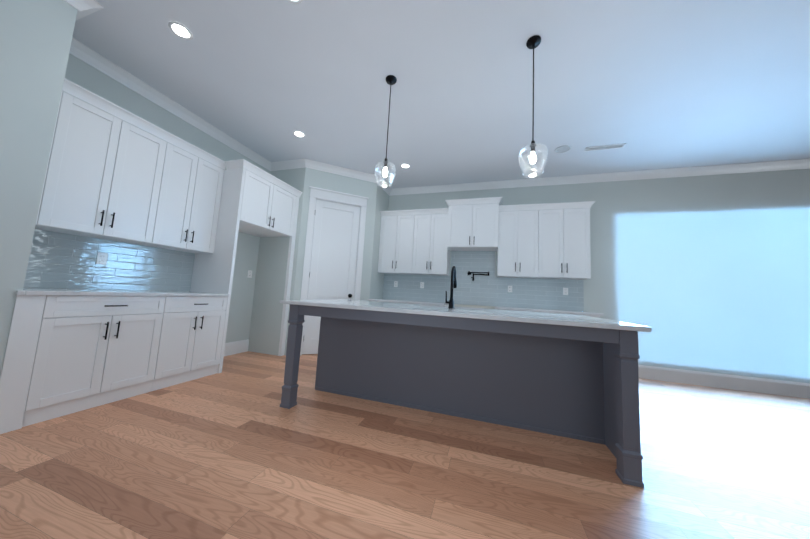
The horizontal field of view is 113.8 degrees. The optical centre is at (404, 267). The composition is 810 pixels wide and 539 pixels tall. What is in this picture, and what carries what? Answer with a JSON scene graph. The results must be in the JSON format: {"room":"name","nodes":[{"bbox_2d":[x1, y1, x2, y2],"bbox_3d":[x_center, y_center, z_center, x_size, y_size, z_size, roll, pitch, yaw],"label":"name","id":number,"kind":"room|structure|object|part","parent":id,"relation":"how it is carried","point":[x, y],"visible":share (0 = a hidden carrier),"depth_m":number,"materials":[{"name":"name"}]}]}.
{"room":"kitchen","nodes":[
{"label":"kitchen","id":0,"kind":"room"},
{"bbox_2d":[0,351,809,538],"bbox_3d":[0.936,1.160,0.236,9.120,0.100,8.640,1,-6,18],"label":"floor","id":1,"kind":"structure","parent":0,"point":[233,450],"depth_m":1.54,"materials":[{"name":"brown wood"}]},
{"bbox_2d":[0,78,302,433],"bbox_3d":[-2.434,-0.089,3.052,0.700,2.571,2.528,1,-6,18],"label":"tall cabinet","id":2,"kind":"object","parent":1,"relation":"on","point":[134,217],"visible":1,"depth_m":2.44,"materials":[{"name":"painted wood"},{"name":"black metal"}]},
{"bbox_2d":[0,286,229,296],"bbox_3d":[-2.622,0.236,2.525,0.673,0.030,1.488,1,-6,18],"label":"countertop","id":3,"kind":"structure","parent":2,"relation":"on","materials":[{"name":"white stone"}]},
{"bbox_2d":[280,266,650,487],"bbox_3d":[0.331,0.624,2.501,2.680,1.344,1.220,1,-6,18],"label":"kitchen island","id":4,"kind":"object","parent":1,"relation":"on","point":[573,376],"visible":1,"depth_m":2.20,"materials":[{"name":"painted wood"},{"name":"white quartz"},{"name":"black metal"}]},
{"bbox_2d":[445,266,456,308],"bbox_3d":[0.483,0.194,2.723,0.092,0.429,0.297,1,-6,18],"label":"faucet","id":5,"kind":"object","parent":4,"relation":"on","point":[453,272],"depth_m":2.60,"materials":[{"name":"black metal"}]},
{"bbox_2d":[368,197,603,317],"bbox_3d":[1.130,0.184,4.363,3.440,2.671,0.666,1,-6,18],"label":"kitchen cabinets","id":6,"kind":"object","parent":1,"relation":"on","point":[544,249],"visible":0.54,"depth_m":4.41,"materials":[{"name":"white painted wood"},{"name":"black metal"},{"name":"tile"}]},
{"bbox_2d":[0,0,809,382],"bbox_3d":[1.025,-0.480,0.398,9.120,3.200,8.640,1,-6,18],"label":"wall","id":7,"kind":"structure","parent":0,"point":[710,274],"depth_m":3.69,"materials":[{"name":"paint"}]},
{"bbox_2d":[0,222,195,291],"bbox_3d":[-2.916,-0.025,2.664,0.018,0.483,1.456,1,-6,18],"label":"backsplash","id":8,"kind":"structure","parent":7,"relation":"attached to","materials":[{"name":"tile"}]},
{"bbox_2d":[300,186,368,354],"bbox_3d":[-1.171,0.052,4.365,0.776,2.685,0.695,1,-6,18],"label":"door frame","id":9,"kind":"structure","parent":7,"relation":"in","point":[336,197],"depth_m":4.42,"materials":[{"name":"white painted wood"}]},
{"bbox_2d":[302,199,359,353],"bbox_3d":[-1.201,0.139,4.400,0.585,2.499,0.509,1,-6,18],"label":"pantry door","id":10,"kind":"structure","parent":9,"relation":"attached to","point":[334,253],"depth_m":4.41,"materials":[{"name":"white wood"}]},
{"bbox_2d":[64,0,809,195],"bbox_3d":[1.800,-1.678,2.583,8.990,0.104,4.058,1,-6,18],"label":"crown molding","id":11,"kind":"structure","parent":7,"relation":"attached to","point":[90,56],"depth_m":3.85,"materials":[{"name":"white"}]},
{"bbox_2d":[467,271,488,280],"bbox_3d":[1.276,0.147,4.613,0.376,0.170,0.091,1,-6,18],"label":"pot filler","id":12,"kind":"object","parent":7,"relation":"attached to","point":[469,273],"visible":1,"depth_m":4.60,"materials":[{"name":"black metal"}]},
{"bbox_2d":[382,251,583,317],"bbox_3d":[1.185,0.528,4.647,3.388,1.670,0.018,1,-6,18],"label":"backsplash","id":13,"kind":"structure","parent":7,"relation":"attached to","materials":[{"name":"tile"}]},
{"bbox_2d":[224,339,809,398],"bbox_3d":[0.980,1.014,0.181,8.990,0.185,8.510,1,-6,18],"label":"baseboard","id":14,"kind":"structure","parent":7,"relation":"attached to","point":[767,386],"depth_m":3.58,"materials":[{"name":"white wood"}]},
{"bbox_2d":[72,0,809,188],"bbox_3d":[1.111,-2.069,0.555,9.120,0.201,8.640,1,-6,18],"label":"ceiling","id":15,"kind":"structure","parent":0,"point":[659,84],"depth_m":2.51,"materials":[{"name":"paint"}]},
{"bbox_2d":[168,21,192,39],"bbox_3d":[-1.858,-1.963,2.189,0.158,0.008,0.158,1,-6,18],"label":"recessed light","id":16,"kind":"object","parent":15,"relation":"in","point":[180,30],"visible":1,"depth_m":2.19,"materials":[{"name":"white plastic"}]},
{"bbox_2d":[287,0,301,3],"bbox_3d":[-0.799,-1.939,1.855,0.158,0.008,0.158,1,-6,18],"label":"recessed light","id":17,"kind":"object","parent":15,"relation":"in","point":[295,1],"visible":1,"depth_m":1.91,"materials":[{"name":"white plastic"}]},
{"bbox_2d":[293,131,304,137],"bbox_3d":[-1.427,-1.804,3.564,0.158,0.008,0.158,1,-6,18],"label":"recessed light","id":18,"kind":"object","parent":15,"relation":"in","point":[300,134],"visible":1,"depth_m":3.56,"materials":[{"name":"white plastic"}]},
{"bbox_2d":[374,75,396,187],"bbox_3d":[-0.164,-1.304,2.520,0.210,1.069,0.210,1,-6,18],"label":"pendant light","id":19,"kind":"object","parent":15,"relation":"hanging from","point":[391,80],"visible":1,"depth_m":2.50,"materials":[{"name":"clear glass"}]},
{"bbox_3d":[-0.186,-0.883,2.479,0.210,0.221,0.210,1,-6,18],"label":"lamp shade","id":20,"kind":"part","parent":19,"relation":"part of","materials":[{"name":"clear glass"}]},
{"bbox_3d":[-0.159,-1.391,2.529,0.110,0.894,0.110,1,-6,18],"label":"cord","id":21,"kind":"part","parent":19,"relation":"part of","materials":[{"name":"black metal"}]},
{"bbox_2d":[400,164,409,167],"bbox_3d":[0.005,-1.654,4.290,0.158,0.008,0.158,1,-6,18],"label":"recessed light","id":22,"kind":"object","parent":15,"relation":"in","point":[405,165],"visible":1,"depth_m":4.28,"materials":[{"name":"white"}]},
{"bbox_2d":[518,35,547,176],"bbox_3d":[1.004,-1.268,2.067,0.210,1.104,0.210,1,-6,18],"label":"pendant light","id":23,"kind":"object","parent":15,"relation":"hanging from","point":[533,42],"visible":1,"depth_m":2.05,"materials":[{"name":"clear glass"}]},
{"bbox_3d":[0.980,-0.829,2.023,0.210,0.221,0.210,1,-6,18],"label":"lamp shade","id":24,"kind":"part","parent":23,"relation":"part of","materials":[{"name":"clear glass"}]},
{"bbox_3d":[1.008,-1.355,2.075,0.110,0.929,0.110,1,-6,18],"label":"cord","id":25,"kind":"part","parent":23,"relation":"part of","materials":[{"name":"black metal"}]},
{"bbox_2d":[554,145,570,152],"bbox_3d":[2.141,-1.608,3.584,0.198,0.008,0.198,1,-6,18],"label":"smoke detector","id":26,"kind":"object","parent":15,"relation":"in","point":[563,149],"visible":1,"depth_m":3.58,"materials":[{"name":"grey plastic"}]},
{"bbox_2d":[584,143,625,151],"bbox_3d":[2.635,-1.590,3.491,0.440,0.008,0.100,1,-6,18],"label":"ceiling vent","id":27,"kind":"object","parent":15,"relation":"in","point":[606,147],"visible":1,"depth_m":3.49,"materials":[{"name":"white metal"}]}
]}

